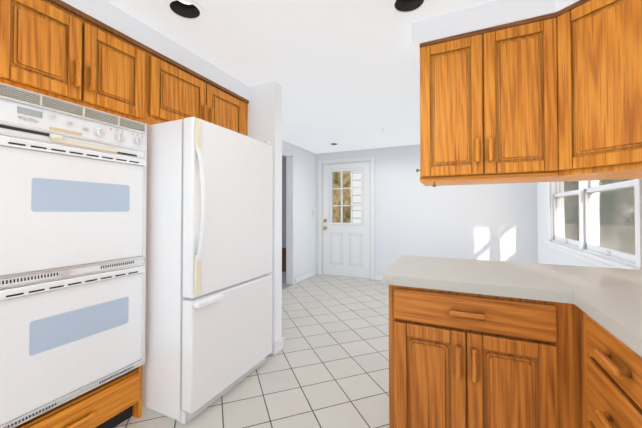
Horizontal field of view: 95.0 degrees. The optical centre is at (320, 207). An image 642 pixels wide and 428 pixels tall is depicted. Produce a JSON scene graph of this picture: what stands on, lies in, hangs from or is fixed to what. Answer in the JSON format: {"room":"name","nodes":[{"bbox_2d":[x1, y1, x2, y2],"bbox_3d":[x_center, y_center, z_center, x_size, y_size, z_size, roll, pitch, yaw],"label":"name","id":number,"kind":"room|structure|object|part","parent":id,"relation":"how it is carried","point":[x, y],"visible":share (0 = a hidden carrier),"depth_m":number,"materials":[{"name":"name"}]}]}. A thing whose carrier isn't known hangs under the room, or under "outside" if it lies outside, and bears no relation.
{"room":"kitchen","nodes":[
{"label":"kitchen","id":0,"kind":"room"},
{"bbox_2d":[114,275,388,427],"bbox_3d":[0.013,1.250,1.544,3.590,0.060,7.510,0,-1,25],"label":"floor","id":1,"kind":"structure","parent":0,"point":[327,366],"depth_m":2.19,"materials":[{"name":"tile"}]},
{"bbox_2d":[0,79,143,427],"bbox_3d":[-1.452,0.352,1.557,0.686,1.734,0.658,0,-1,25],"label":"tall cabinet","id":2,"kind":"object","parent":1,"relation":"on","point":[113,403],"visible":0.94,"depth_m":1.51,"materials":[{"name":"brown wood"}]},
{"bbox_2d":[0,83,147,427],"bbox_3d":[-1.436,0.208,1.551,0.666,1.392,0.650,0,-1,25],"label":"double oven","id":3,"kind":"object","parent":2,"relation":"in","point":[73,184],"visible":1,"depth_m":1.36,"materials":[{"name":"white metal"}]},
{"bbox_2d":[142,117,272,424],"bbox_3d":[-0.933,0.356,2.146,0.980,1.744,0.781,0,-1,25],"label":"refrigerator","id":4,"kind":"object","parent":1,"relation":"on","point":[208,326],"visible":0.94,"depth_m":1.74,"materials":[{"name":"white plastic"}]},
{"bbox_2d":[382,256,569,427],"bbox_3d":[0.710,0.760,1.447,0.694,0.916,0.645,0,-1,25],"label":"base cabinet","id":5,"kind":"object","parent":1,"relation":"on","point":[463,360],"depth_m":1.17,"materials":[{"name":"brown wood"}]},
{"bbox_3d":[0.694,0.321,1.461,0.660,0.039,0.645,0,-1,25],"label":"base cabinet top","id":6,"kind":"part","parent":5,"relation":"part of","materials":[{"name":"white stone"}]},
{"bbox_2d":[561,303,641,427],"bbox_3d":[0.544,0.753,-0.478,0.679,0.876,4.230,0,-1,25],"label":"base cabinet","id":7,"kind":"object","parent":1,"relation":"on","point":[601,376],"depth_m":0.88,"materials":[{"name":"brown wood"}]},
{"bbox_2d":[248,81,281,342],"bbox_3d":[-0.842,0.087,2.740,1.050,2.300,0.115,0,-1,25],"label":"wall","id":8,"kind":"structure","parent":0,"point":[265,113],"depth_m":2.52,"materials":[{"name":"paint"}]},
{"bbox_2d":[216,83,248,135],"bbox_3d":[-1.045,-0.722,2.477,0.668,0.438,0.550,0,-1,25],"label":"upper cabinet","id":9,"kind":"object","parent":8,"relation":"attached to","point":[231,108],"depth_m":2.38,"materials":[{"name":"brown wood"}]},
{"bbox_2d":[272,337,283,350],"bbox_3d":[-0.809,1.187,2.780,1.064,0.100,0.014,0,-1,25],"label":"baseboard","id":10,"kind":"structure","parent":8,"relation":"attached to","point":[277,346],"depth_m":2.50,"materials":[{"name":"paint"}]},
{"bbox_2d":[282,155,285,247],"bbox_3d":[-2.184,0.117,4.832,2.900,2.300,3.410,0,-1,25],"label":"wall","id":11,"kind":"structure","parent":0,"point":[283,201],"depth_m":5.90,"materials":[{"name":"paint"}]},
{"bbox_2d":[282,248,285,271],"bbox_3d":[-1.480,1.052,6.214,2.770,0.470,0.044,0,-1,25],"label":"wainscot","id":12,"kind":"structure","parent":11,"relation":"attached to","point":[283,259],"depth_m":5.86,"materials":[{"name":"brown wood"}]},
{"bbox_2d":[282,272,290,288],"bbox_3d":[-2.050,1.297,4.819,2.900,0.060,3.290,0,-1,25],"label":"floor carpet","id":13,"kind":"object","parent":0,"point":[284,285],"depth_m":5.04,"materials":[{"name":"grey carpet"}]},
{"bbox_2d":[282,140,315,284],"bbox_3d":[-0.749,0.110,4.338,0.120,2.300,2.865,0,-1,25],"label":"wall","id":14,"kind":"structure","parent":0,"point":[304,206],"depth_m":5.16,"materials":[{"name":"paint"}]},
{"bbox_2d":[282,151,292,284],"bbox_3d":[-0.692,0.199,4.462,0.130,2.125,0.860,0,-1,25],"label":"trim","id":15,"kind":"structure","parent":14,"relation":"attached to","point":[289,219],"depth_m":4.84,"materials":[{"name":"paint"}]},
{"bbox_2d":[295,269,317,283],"bbox_3d":[-0.249,1.222,5.228,0.030,0.100,0.800,0,-1,25],"label":"baseboard","id":16,"kind":"structure","parent":14,"relation":"attached to","point":[298,279],"depth_m":5.21,"materials":[{"name":"paint"}]},
{"bbox_2d":[106,0,496,153],"bbox_3d":[-1.304,-1.096,2.185,6.490,0.050,7.510,0,-1,25],"label":"ceiling","id":17,"kind":"structure","parent":0,"point":[345,74],"depth_m":2.09,"materials":[{"name":"paint"}]},
{"bbox_2d":[61,0,248,99],"bbox_3d":[-1.856,-1.030,0.737,0.659,0.124,4.399,0,-1,25],"label":"soffit","id":18,"kind":"structure","parent":17,"relation":"attached to","point":[112,16],"depth_m":1.78,"materials":[{"name":"paint"}]},
{"bbox_2d":[164,0,204,21],"bbox_3d":[-0.742,-1.134,1.607,0.204,0.116,0.204,0,-1,25],"label":"recessed light","id":19,"kind":"object","parent":17,"relation":"in","point":[189,10],"visible":0.88,"depth_m":1.65,"materials":[{"name":"paint"}]},
{"bbox_2d":[389,0,429,15],"bbox_3d":[0.465,-1.135,1.552,0.204,0.116,0.204,0,-1,25],"label":"recessed light","id":20,"kind":"object","parent":17,"relation":"in","point":[405,7],"visible":1,"depth_m":1.61,"materials":[{"name":"paint"}]},
{"bbox_2d":[412,0,578,71],"bbox_3d":[0.323,-1.043,-0.235,1.262,0.126,4.460,0,-1,25],"label":"soffit","id":21,"kind":"structure","parent":17,"relation":"attached to","point":[486,15],"depth_m":1.57,"materials":[{"name":"paint"}]},
{"bbox_2d":[316,144,537,274],"bbox_3d":[0.244,0.127,5.523,6.490,2.300,0.120,0,-1,25],"label":"wall","id":22,"kind":"structure","parent":0,"point":[414,216],"depth_m":4.69,"materials":[{"name":"paint"}]},
{"bbox_2d":[318,156,374,279],"bbox_3d":[0.467,0.193,5.410,1.080,2.165,0.138,0,-1,25],"label":"door frame","id":23,"kind":"structure","parent":22,"relation":"attached to","point":[321,163],"depth_m":5.38,"materials":[{"name":"paint"}]},
{"bbox_2d":[323,161,370,278],"bbox_3d":[0.452,0.224,5.363,0.935,2.076,0.135,0,-1,25],"label":"entry door","id":24,"kind":"structure","parent":22,"relation":"in","point":[346,249],"depth_m":5.37,"materials":[{"name":"paint"}]},
{"bbox_2d":[375,275,381,280],"bbox_3d":[1.986,1.214,4.630,2.310,0.100,0.014,0,-1,25],"label":"baseboard","id":25,"kind":"structure","parent":22,"relation":"attached to","point":[377,277],"depth_m":5.08,"materials":[{"name":"paint"}]},
{"bbox_2d":[537,182,635,267],"bbox_3d":[1.563,0.059,0.780,0.120,2.300,7.390,0,-1,25],"label":"wall","id":26,"kind":"structure","parent":0,"point":[547,254],"depth_m":3.77,"materials":[{"name":"paint"}]},
{"bbox_2d":[416,0,641,186],"bbox_3d":[1.016,-0.541,1.245,1.249,0.832,1.140,0,-1,25],"label":"upper cabinet","id":27,"kind":"object","parent":26,"relation":"attached to","point":[555,97],"visible":1,"depth_m":1.46,"materials":[{"name":"brown wood"}]},
{"bbox_2d":[530,263,641,356],"bbox_3d":[0.557,0.257,-0.463,0.662,0.114,4.255,0,-1,25],"label":"countertop","id":28,"kind":"structure","parent":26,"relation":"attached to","point":[609,300],"depth_m":1.00,"materials":[{"name":"laminate"}]},
{"bbox_2d":[545,179,641,269],"bbox_3d":[2.413,-0.149,2.682,0.164,1.240,2.010,0,-1,25],"label":"window","id":29,"kind":"structure","parent":26,"relation":"in","point":[597,222],"depth_m":2.42,"materials":[{"name":"paint"}]},
{"bbox_3d":[-2.243,0.061,0.958,0.240,2.300,4.525,0,-1,25],"label":"wall","id":30,"kind":"structure","parent":0,"visible":0},
{"bbox_2d":[0,0,103,107],"bbox_3d":[-1.518,-0.737,1.453,0.668,0.438,0.386,0,-1,25],"label":"upper cabinet","id":31,"kind":"object","parent":30,"relation":"attached to","point":[60,48],"depth_m":1.33,"materials":[{"name":"brown wood"}]},
{"bbox_2d":[100,24,151,123],"bbox_3d":[-1.404,-0.733,1.698,0.668,0.438,0.391,0,-1,25],"label":"upper cabinet","id":32,"kind":"object","parent":30,"relation":"attached to","point":[125,62],"depth_m":1.62,"materials":[{"name":"brown wood"}]},
{"bbox_2d":[146,49,215,125],"bbox_3d":[-1.217,-0.727,2.105,0.668,0.438,0.505,0,-1,25],"label":"upper cabinet","id":33,"kind":"object","parent":30,"relation":"attached to","point":[179,92],"depth_m":1.93,"materials":[{"name":"brown wood"}]},
{"label":"outside","id":34,"kind":"structure","parent":0,"visible":0},
{"bbox_2d":[353,171,360,222],"bbox_3d":[2.791,-1.559,8.624,9.900,6.240,0.120,0,-1,25],"label":"siding","id":35,"kind":"object","parent":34,"point":[356,197],"depth_m":9.38,"materials":[{"name":"white"}]},
{"bbox_3d":[-1.275,1.503,2.151,11.900,0.050,14.900,0,-1,25],"label":"ground","id":36,"kind":"structure","parent":34,"visible":0},
{"bbox_2d":[333,171,350,222],"bbox_3d":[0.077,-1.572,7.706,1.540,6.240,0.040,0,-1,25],"label":"tree","id":37,"kind":"object","parent":36,"relation":"on","point":[346,196],"depth_m":7.45,"materials":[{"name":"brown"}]}
]}

